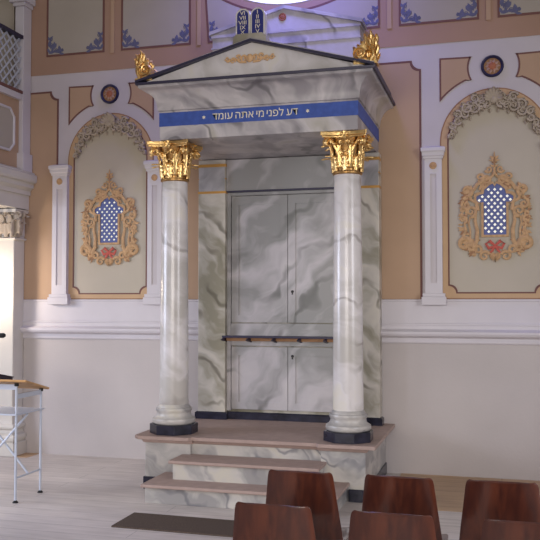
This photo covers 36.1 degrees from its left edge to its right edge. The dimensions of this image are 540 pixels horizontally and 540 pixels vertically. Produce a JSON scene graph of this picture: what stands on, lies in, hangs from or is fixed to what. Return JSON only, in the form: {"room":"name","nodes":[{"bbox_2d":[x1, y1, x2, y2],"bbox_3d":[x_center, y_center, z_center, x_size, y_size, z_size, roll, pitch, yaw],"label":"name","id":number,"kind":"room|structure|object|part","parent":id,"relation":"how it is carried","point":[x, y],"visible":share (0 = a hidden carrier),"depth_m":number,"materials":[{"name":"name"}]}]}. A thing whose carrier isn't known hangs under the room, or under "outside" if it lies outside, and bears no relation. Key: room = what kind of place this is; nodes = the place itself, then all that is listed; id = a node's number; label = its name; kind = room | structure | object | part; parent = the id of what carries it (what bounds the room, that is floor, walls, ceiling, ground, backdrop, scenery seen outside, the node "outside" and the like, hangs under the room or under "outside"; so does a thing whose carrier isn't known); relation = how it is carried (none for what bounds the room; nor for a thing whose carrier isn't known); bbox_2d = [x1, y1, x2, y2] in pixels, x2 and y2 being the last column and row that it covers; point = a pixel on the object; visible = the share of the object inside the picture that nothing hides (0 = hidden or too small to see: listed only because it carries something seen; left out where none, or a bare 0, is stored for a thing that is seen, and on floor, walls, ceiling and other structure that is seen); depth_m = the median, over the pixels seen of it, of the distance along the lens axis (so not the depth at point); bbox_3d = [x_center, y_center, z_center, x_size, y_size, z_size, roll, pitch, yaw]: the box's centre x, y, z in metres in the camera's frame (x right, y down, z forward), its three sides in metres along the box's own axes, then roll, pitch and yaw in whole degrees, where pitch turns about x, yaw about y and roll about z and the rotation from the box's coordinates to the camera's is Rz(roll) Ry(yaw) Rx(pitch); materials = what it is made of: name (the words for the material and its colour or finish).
{"room":"house of worship","nodes":[
{"label":"house of worship","id":0,"kind":"room"},
{"bbox_2d":[0,406,44,415],"bbox_3d":[-2.319,1.231,7.249,0.515,0.013,0.450,-1,-2,15],"label":"shelf","id":1,"kind":"object","parent":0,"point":[4,410],"depth_m":7.22,"materials":[{"name":"white metal"}]},
{"bbox_2d":[0,453,539,539],"bbox_3d":[-1.280,1.835,2.053,13.600,0.124,13.400,-1,-2,15],"label":"floor","id":2,"kind":"structure","parent":0,"point":[82,497],"depth_m":6.98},
{"bbox_2d":[0,208,29,456],"bbox_3d":[-3.137,0.680,9.245,0.903,2.720,0.343,-1,-2,15],"label":"column","id":3,"kind":"object","parent":2,"relation":"on","point":[12,220],"visible":1,"depth_m":9.15,"materials":[{"name":"paint"}]},
{"bbox_2d":[0,0,36,209],"bbox_3d":[-4.921,-2.620,7.932,3.640,3.780,4.060,-1,-2,15],"label":"gallery","id":4,"kind":"object","parent":3,"relation":"on","point":[17,179],"visible":1,"depth_m":9.21,"materials":[{"name":"paint"}]},
{"bbox_3d":[-3.014,-1.560,8.464,0.012,0.460,1.380,-1,-2,15],"label":"inset panel","id":5,"kind":"part","parent":4,"relation":"part of","materials":[{"name":"grey paint"}]},
{"bbox_3d":[-3.005,-1.560,8.461,0.028,0.492,1.411,-1,-2,15],"label":"inset moulding","id":6,"kind":"part","parent":4,"relation":"part of","materials":[{"name":"white paint"}]},
{"bbox_3d":[-3.314,-2.047,7.381,0.080,0.035,3.900,-1,-2,15],"label":"rail","id":7,"kind":"part","parent":4,"relation":"part of","materials":[{"name":"paint"}]},
{"bbox_3d":[-3.314,-2.670,7.404,0.080,0.040,3.900,-1,-2,15],"label":"rail","id":8,"kind":"part","parent":4,"relation":"part of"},
{"bbox_3d":[-3.216,-1.049,7.400,0.100,0.280,4.058,-1,-2,15],"label":"cornice","id":9,"kind":"part","parent":4,"relation":"part of","materials":[{"name":"paint"}]},
{"bbox_3d":[-2.793,-2.169,9.322,0.210,2.180,0.208,-1,-2,15],"label":"post","id":10,"kind":"part","parent":4,"relation":"part of","materials":[{"name":"white paint"}]},
{"bbox_2d":[0,379,48,502],"bbox_3d":[-2.334,1.448,7.251,0.798,1.039,0.580,-1,-2,15],"label":"stand","id":11,"kind":"object","parent":2,"relation":"on","point":[5,384],"visible":1,"depth_m":7.17,"materials":[{"name":"white metal"}]},
{"bbox_2d":[0,374,12,379],"bbox_3d":[-2.420,0.936,7.185,0.332,0.099,0.206,-1,-2,21],"label":"book","id":12,"kind":"object","parent":11,"relation":"on","point":[2,376],"visible":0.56,"depth_m":7.14,"materials":[{"name":"black"}]},
{"bbox_3d":[-2.142,1.456,6.990,0.021,0.979,0.020,-1,-2,15],"label":"leg","id":13,"kind":"part","parent":11,"relation":"part of","materials":[{"name":"white metal"}]},
{"bbox_3d":[-2.038,1.511,7.364,0.021,0.897,0.020,-1,-2,15],"label":"leg","id":14,"kind":"part","parent":11,"relation":"part of","materials":[{"name":"white metal"}]},
{"bbox_2d":[111,512,233,536],"bbox_3d":[-0.597,1.925,6.258,1.130,0.012,0.430,-1,-2,15],"label":"doormat","id":15,"kind":"object","parent":2,"relation":"on","point":[142,521],"visible":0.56,"depth_m":6.25,"materials":[{"name":"brown fabric"}]},
{"bbox_2d":[135,419,394,509],"bbox_3d":[-0.063,1.738,7.599,2.195,0.485,1.795,-1,-2,15],"label":"stepped platform","id":16,"kind":"object","parent":2,"relation":"on","point":[225,463],"visible":0.81,"depth_m":7.12,"materials":[{"name":"stone"}]},
{"bbox_2d":[147,139,202,435],"bbox_3d":[-0.887,0.157,7.707,0.478,2.675,0.478,-1,-2,15],"label":"marble column","id":17,"kind":"structure","parent":16,"relation":"on","point":[173,417],"depth_m":7.60,"materials":[{"name":"white stone"}]},
{"bbox_2d":[135,37,394,159],"bbox_3d":[0.017,-1.593,7.888,2.174,0.831,1.432,-1,-2,15],"label":"canopy","id":18,"kind":"object","parent":17,"relation":"on","point":[250,98],"visible":1,"depth_m":7.33,"materials":[{"name":"grey stone"}]},
{"bbox_2d":[134,50,157,80],"bbox_3d":[-1.135,-1.852,7.581,0.196,0.274,0.202,-1,-2,15],"label":"ornament","id":19,"kind":"object","parent":18,"relation":"on","point":[144,67],"visible":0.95,"depth_m":7.53,"materials":[{"name":"gold metal"}]},
{"bbox_2d":[233,7,270,43],"bbox_3d":[-0.156,-2.148,7.371,0.313,0.336,0.200,-1,-2,15],"label":"tablet","id":20,"kind":"object","parent":18,"relation":"on","point":[253,24],"visible":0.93,"depth_m":7.31,"materials":[{"name":"stone"}]},
{"bbox_3d":[0.019,-1.551,7.897,2.130,0.220,1.410,-1,-2,15],"label":"cornice","id":21,"kind":"part","parent":18,"relation":"part of","materials":[{"name":"grey stone"}]},
{"bbox_2d":[209,5,366,56],"bbox_3d":[0.175,-2.161,8.442,1.590,0.996,0.280,-1,-2,15],"label":"pediment","id":22,"kind":"object","parent":18,"relation":"on","point":[334,33],"visible":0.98,"depth_m":8.28,"materials":[{"name":"grey stone"}]},
{"bbox_2d":[353,30,380,66],"bbox_3d":[0.823,-1.873,7.038,0.238,0.276,0.202,-1,-2,15],"label":"ornament","id":23,"kind":"object","parent":18,"relation":"on","point":[368,49],"visible":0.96,"depth_m":6.98,"materials":[{"name":"gold metal"}]},
{"bbox_3d":[0.000,1.556,7.845,2.070,0.037,1.280,-1,-2,15],"label":"moulding","id":24,"kind":"part","parent":16,"relation":"part of","materials":[{"name":"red stone"}]},
{"bbox_2d":[195,152,383,425],"bbox_3d":[0.170,0.186,8.386,1.935,2.675,0.256,-1,-2,15],"label":"tall cabinet","id":25,"kind":"object","parent":16,"relation":"on","point":[266,245],"visible":0.68,"depth_m":8.46,"materials":[{"name":"stone"}]},
{"bbox_3d":[-0.105,1.108,8.497,0.597,0.640,0.035,-1,-2,15],"label":"door","id":26,"kind":"part","parent":25,"relation":"part of","materials":[{"name":"stone"}]},
{"bbox_3d":[-0.104,1.116,8.502,0.447,0.475,0.025,-1,-2,15],"label":"door panel","id":27,"kind":"part","parent":25,"relation":"part of","materials":[{"name":"stone"}]},
{"bbox_3d":[-0.104,-0.106,8.546,0.447,1.140,0.025,-1,-2,15],"label":"door panel","id":28,"kind":"part","parent":25,"relation":"part of","materials":[{"name":"stone"}]},
{"bbox_3d":[-0.105,-0.114,8.542,0.597,1.305,0.035,-1,-2,15],"label":"door","id":29,"kind":"part","parent":25,"relation":"part of","materials":[{"name":"stone"}]},
{"bbox_2d":[222,335,332,338],"bbox_3d":[0.175,0.679,8.368,1.365,0.022,0.088,-1,-2,15],"label":"shelf","id":30,"kind":"object","parent":25,"relation":"attached to","point":[223,336],"depth_m":8.38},
{"bbox_3d":[0.191,0.317,8.438,1.305,2.248,0.054,-1,-2,15],"label":"door frame","id":31,"kind":"part","parent":25,"relation":"part of","materials":[{"name":"stone"}]},
{"bbox_3d":[0.193,0.660,8.431,1.225,0.230,0.042,-1,-2,15],"label":"door rail","id":32,"kind":"part","parent":25,"relation":"part of","materials":[{"name":"stone"}]},
{"bbox_3d":[0.483,1.102,8.334,0.612,0.640,0.035,-1,-2,15],"label":"door","id":33,"kind":"part","parent":25,"relation":"part of","materials":[{"name":"stone"}]},
{"bbox_3d":[0.483,-0.119,8.379,0.612,1.305,0.035,-1,-2,15],"label":"door","id":34,"kind":"part","parent":25,"relation":"part of","materials":[{"name":"stone"}]},
{"bbox_3d":[0.484,1.110,8.338,0.462,0.475,0.025,-1,-2,15],"label":"door panel","id":35,"kind":"part","parent":25,"relation":"part of","materials":[{"name":"stone"}]},
{"bbox_3d":[0.484,-0.112,8.383,0.462,1.140,0.025,-1,-2,15],"label":"door panel","id":36,"kind":"part","parent":25,"relation":"part of","materials":[{"name":"stone"}]},
{"bbox_2d":[320,129,373,443],"bbox_3d":[0.683,0.141,7.272,0.478,2.675,0.478,-1,-2,15],"label":"marble column","id":37,"kind":"structure","parent":16,"relation":"on","point":[348,424],"depth_m":7.17,"materials":[{"name":"white stone"}]},
{"bbox_2d":[233,502,315,539],"bbox_3d":[0.068,1.421,3.716,0.481,0.833,0.522,-1,-2,16],"label":"chair","id":38,"kind":"object","parent":2,"relation":"on","point":[252,521],"visible":1,"depth_m":3.53,"materials":[{"name":"brown wood"}]},
{"bbox_2d":[266,469,348,539],"bbox_3d":[0.204,1.446,4.404,0.481,0.833,0.522,-1,-2,14],"label":"chair","id":39,"kind":"object","parent":2,"relation":"on","point":[313,490],"visible":0.66,"depth_m":4.22,"materials":[{"name":"brown wood"}]},
{"bbox_2d":[348,510,435,539],"bbox_3d":[0.551,1.416,3.572,0.481,0.833,0.522,-1,-2,15],"label":"chair","id":40,"kind":"object","parent":2,"relation":"on","point":[364,525],"visible":1,"depth_m":3.38,"materials":[{"name":"brown wood"}]},
{"bbox_2d":[362,474,447,539],"bbox_3d":[0.694,1.442,4.279,0.481,0.833,0.522,-1,-2,16],"label":"chair","id":41,"kind":"object","parent":2,"relation":"on","point":[382,493],"visible":0.62,"depth_m":4.09,"materials":[{"name":"brown wood"}]},
{"bbox_2d":[459,479,539,539],"bbox_3d":[1.166,1.438,4.169,0.481,0.833,0.522,-1,-2,14],"label":"chair","id":42,"kind":"object","parent":2,"relation":"on","point":[483,499],"visible":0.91,"depth_m":3.99,"materials":[{"name":"brown wood"}]},
{"bbox_2d":[481,519,539,539],"bbox_3d":[1.063,1.411,3.441,0.481,0.833,0.522,-1,-2,14],"label":"chair","id":43,"kind":"object","parent":2,"relation":"on","point":[491,529],"visible":1,"depth_m":3.26,"materials":[{"name":"brown wood"}]},
{"bbox_2d":[22,0,539,480],"bbox_3d":[0.528,-2.081,8.723,13.600,8.200,0.406,-1,-2,15],"label":"wall","id":44,"kind":"structure","parent":0,"point":[464,410],"depth_m":8.22,"materials":[{"name":"grey paint"}]},
{"bbox_2d":[24,91,58,298],"bbox_3d":[-2.611,-0.839,9.340,0.495,2.347,0.006,-1,-2,15],"label":"wall panel","id":45,"kind":"object","parent":44,"relation":"attached to","point":[44,112],"visible":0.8,"depth_m":9.33,"materials":[{"name":"paint"}]},
{"bbox_2d":[47,164,71,304],"bbox_3d":[-2.333,-0.395,9.200,0.248,1.554,0.096,-1,-2,15],"label":"pilaster","id":46,"kind":"object","parent":44,"relation":"attached to","point":[59,294],"visible":1,"depth_m":9.19,"materials":[{"name":"white paint"}]},
{"bbox_2d":[46,0,104,56],"bbox_3d":[-2.181,-3.334,9.304,0.717,1.852,0.011,-1,-2,15],"label":"wall panel","id":47,"kind":"object","parent":44,"relation":"attached to","point":[74,27],"visible":1,"depth_m":9.28,"materials":[{"name":"paint"}]},
{"bbox_2d":[68,85,93,125],"bbox_3d":[-2.101,-1.835,9.235,0.315,0.438,0.006,-1,-2,15],"label":"spandrel panel","id":48,"kind":"object","parent":44,"relation":"attached to","point":[80,97],"visible":1,"depth_m":9.24,"materials":[{"name":"paint"}]},
{"bbox_2d":[93,195,125,244],"bbox_3d":[-1.760,-0.547,9.078,0.388,0.539,0.022,-1,-2,15],"label":"window","id":49,"kind":"structure","parent":44,"relation":"in","point":[108,210],"depth_m":9.07,"materials":[{"name":"blue paint"}]},
{"bbox_3d":[-1.758,-0.547,9.086,0.344,0.495,0.004,-1,-2,15],"label":"pane","id":50,"kind":"part","parent":49,"relation":"part of","materials":[{"name":"blue glass"}]},
{"bbox_2d":[100,84,118,103],"bbox_3d":[-1.769,-1.940,9.135,0.216,0.216,0.030,-1,-2,15],"label":"wall medallion","id":51,"kind":"object","parent":44,"relation":"attached to","point":[109,94],"visible":1,"depth_m":9.13,"materials":[{"name":"multicoloured paint"}]},
{"bbox_2d":[106,90,111,96],"bbox_3d":[-1.770,-1.941,9.130,0.098,0.098,0.020,-1,-2,15],"label":"flower","id":52,"kind":"object","parent":51,"relation":"on","point":[108,92],"depth_m":9.13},
{"bbox_2d":[68,113,153,298],"bbox_3d":[-1.757,-0.706,9.096,1.030,2.050,0.011,-1,-2,15],"label":"wall panel","id":53,"kind":"object","parent":44,"relation":"attached to","point":[114,152],"visible":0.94,"depth_m":9.10,"materials":[{"name":"paint"}]},
{"bbox_2d":[80,169,138,265],"bbox_3d":[-1.755,-0.567,9.074,0.715,1.075,0.027,-1,-2,15],"label":"cartouche","id":54,"kind":"object","parent":53,"relation":"attached to","point":[127,252],"visible":1,"depth_m":9.07,"materials":[{"name":"gold paint"}]},
{"bbox_2d":[72,112,146,158],"bbox_3d":[-1.770,-1.485,9.078,0.887,0.486,0.114,-1,-2,15],"label":"garland","id":55,"kind":"object","parent":53,"relation":"attached to","point":[108,120],"visible":1,"depth_m":9.08},
{"bbox_2d":[110,0,114,52],"bbox_3d":[-1.737,-3.330,9.180,0.044,1.870,0.012,-1,-2,15],"label":"trim","id":56,"kind":"structure","parent":44,"relation":"attached to","point":[112,48],"depth_m":9.15,"materials":[{"name":"brown paint"}]},
{"bbox_2d":[128,82,153,119],"bbox_3d":[-1.412,-1.843,9.044,0.315,0.438,0.006,-1,-2,15],"label":"spandrel panel","id":57,"kind":"object","parent":44,"relation":"attached to","point":[138,97],"visible":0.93,"depth_m":9.04,"materials":[{"name":"paint"}]},
{"bbox_2d":[143,160,161,304],"bbox_3d":[-1.236,-0.406,8.896,0.235,1.554,0.096,-1,-2,15],"label":"pilaster","id":58,"kind":"object","parent":44,"relation":"attached to","point":[154,184],"visible":0.82,"depth_m":8.88,"materials":[{"name":"white paint"}]},
{"bbox_2d":[121,0,190,50],"bbox_3d":[-1.246,-3.344,9.045,0.817,1.852,0.011,-1,-2,15],"label":"wall panel","id":59,"kind":"object","parent":44,"relation":"attached to","point":[145,24],"visible":1,"depth_m":9.02,"materials":[{"name":"paint"}]},
{"bbox_2d":[197,0,200,45],"bbox_3d":[-0.759,-3.340,8.909,0.044,1.870,0.012,-1,-2,15],"label":"trim","id":60,"kind":"structure","parent":44,"relation":"attached to","point":[198,1],"depth_m":8.88,"materials":[{"name":"brown paint"}]},
{"bbox_2d":[248,0,308,4],"bbox_3d":[0.218,-4.102,8.727,2.670,2.670,0.146,-1,-2,15],"label":"window","id":61,"kind":"structure","parent":44,"relation":"in","point":[276,2],"depth_m":8.65,"materials":[{"name":"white glass"}]},
{"bbox_2d":[20,299,539,342],"bbox_3d":[2.062,0.488,7.984,10.300,0.412,0.026,-1,-2,15],"label":"trim","id":62,"kind":"structure","parent":44,"relation":"attached to","point":[475,311],"depth_m":8.20,"materials":[{"name":"white paint"}]},
{"bbox_2d":[23,336,539,344],"bbox_3d":[2.062,0.705,7.975,10.300,0.027,0.028,-1,-2,15],"label":"trim","id":63,"kind":"structure","parent":44,"relation":"attached to","point":[43,337],"depth_m":8.19,"materials":[{"name":"white paint"}]},
{"bbox_2d":[205,0,379,42],"bbox_3d":[0.203,-2.743,8.621,1.880,0.621,0.011,-1,-2,15],"label":"wall panel","id":64,"kind":"object","parent":44,"relation":"attached to","point":[219,13],"visible":0.48,"depth_m":8.52,"materials":[{"name":"paint"}]},
{"bbox_2d":[188,61,422,298],"bbox_3d":[0.198,-0.885,8.562,2.705,2.382,0.006,-1,-2,15],"label":"wall panel","id":65,"kind":"object","parent":44,"relation":"attached to","point":[399,144],"visible":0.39,"depth_m":8.26,"materials":[{"name":"paint"}]},
{"bbox_2d":[387,0,391,28],"bbox_3d":[1.200,-3.360,8.366,0.044,1.870,0.012,-1,-2,15],"label":"trim","id":66,"kind":"structure","parent":44,"relation":"attached to","point":[389,2],"depth_m":8.33,"materials":[{"name":"brown paint"}]},
{"bbox_2d":[421,146,446,304],"bbox_3d":[1.600,-0.435,8.110,0.235,1.554,0.096,-1,-2,15],"label":"pilaster","id":67,"kind":"object","parent":44,"relation":"attached to","point":[432,156],"visible":1,"depth_m":8.10,"materials":[{"name":"white paint"}]},
{"bbox_2d":[399,0,478,25],"bbox_3d":[1.667,-3.373,8.237,0.780,1.852,0.011,-1,-2,15],"label":"wall panel","id":68,"kind":"object","parent":44,"relation":"attached to","point":[411,12],"visible":1,"depth_m":8.21,"materials":[{"name":"paint"}]},
{"bbox_2d":[439,56,471,100],"bbox_3d":[1.826,-1.875,8.147,0.315,0.438,0.006,-1,-2,15],"label":"spandrel panel","id":69,"kind":"object","parent":44,"relation":"attached to","point":[453,72],"visible":1,"depth_m":8.16,"materials":[{"name":"paint"}]},
{"bbox_2d":[486,0,490,19],"bbox_3d":[2.128,-3.369,8.109,0.044,1.870,0.012,-1,-2,15],"label":"trim","id":70,"kind":"structure","parent":44,"relation":"attached to","point":[488,2],"depth_m":8.07,"materials":[{"name":"brown paint"}]},
{"bbox_2d":[440,87,539,298],"bbox_3d":[2.170,-0.746,8.008,1.030,2.050,0.011,-1,-2,15],"label":"wall panel","id":71,"kind":"object","parent":44,"relation":"attached to","point":[467,155],"visible":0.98,"depth_m":8.02,"materials":[{"name":"paint"}]},
{"bbox_2d":[447,86,539,139],"bbox_3d":[2.157,-1.525,7.990,0.887,0.486,0.114,-1,-2,15],"label":"garland","id":72,"kind":"object","parent":71,"relation":"attached to","point":[494,96],"visible":1,"depth_m":7.99},
{"bbox_2d":[457,151,533,261],"bbox_3d":[2.166,-0.607,7.987,0.710,1.075,0.027,-1,-2,15],"label":"cartouche","id":73,"kind":"object","parent":71,"relation":"attached to","point":[472,246],"visible":1,"depth_m":7.98,"materials":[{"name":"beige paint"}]},
{"bbox_2d":[481,55,503,76],"bbox_3d":[2.158,-1.980,8.046,0.216,0.216,0.030,-1,-2,15],"label":"wall medallion","id":74,"kind":"object","parent":44,"relation":"attached to","point":[491,65],"visible":1,"depth_m":8.04,"materials":[{"name":"multicoloured paint"}]},
{"bbox_2d":[488,61,496,69],"bbox_3d":[2.156,-1.981,8.042,0.098,0.098,0.020,-1,-2,15],"label":"flower","id":75,"kind":"object","parent":74,"relation":"on","point":[492,65],"depth_m":8.04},
{"bbox_2d":[474,181,515,236],"bbox_3d":[2.167,-0.587,7.990,0.388,0.539,0.022,-1,-2,15],"label":"window","id":76,"kind":"structure","parent":44,"relation":"in","point":[494,199],"depth_m":7.99,"materials":[{"name":"blue paint"}]},
{"bbox_3d":[2.169,-0.587,7.998,0.344,0.495,0.004,-1,-2,15],"label":"pane","id":77,"kind":"part","parent":76,"relation":"part of","materials":[{"name":"blue glass"}]},
{"bbox_2d":[498,0,539,17],"bbox_3d":[2.595,-3.383,7.980,0.795,1.852,0.011,-1,-2,15],"label":"wall panel","id":78,"kind":"object","parent":44,"relation":"attached to","point":[506,8],"visible":1,"depth_m":8.01,"materials":[{"name":"paint"}]},
{"bbox_2d":[515,51,539,85],"bbox_3d":[2.515,-1.883,7.956,0.315,0.438,0.006,-1,-2,15],"label":"spandrel panel","id":79,"kind":"object","parent":44,"relation":"attached to","point":[529,62],"visible":1,"depth_m":7.96,"materials":[{"name":"paint"}]}
]}

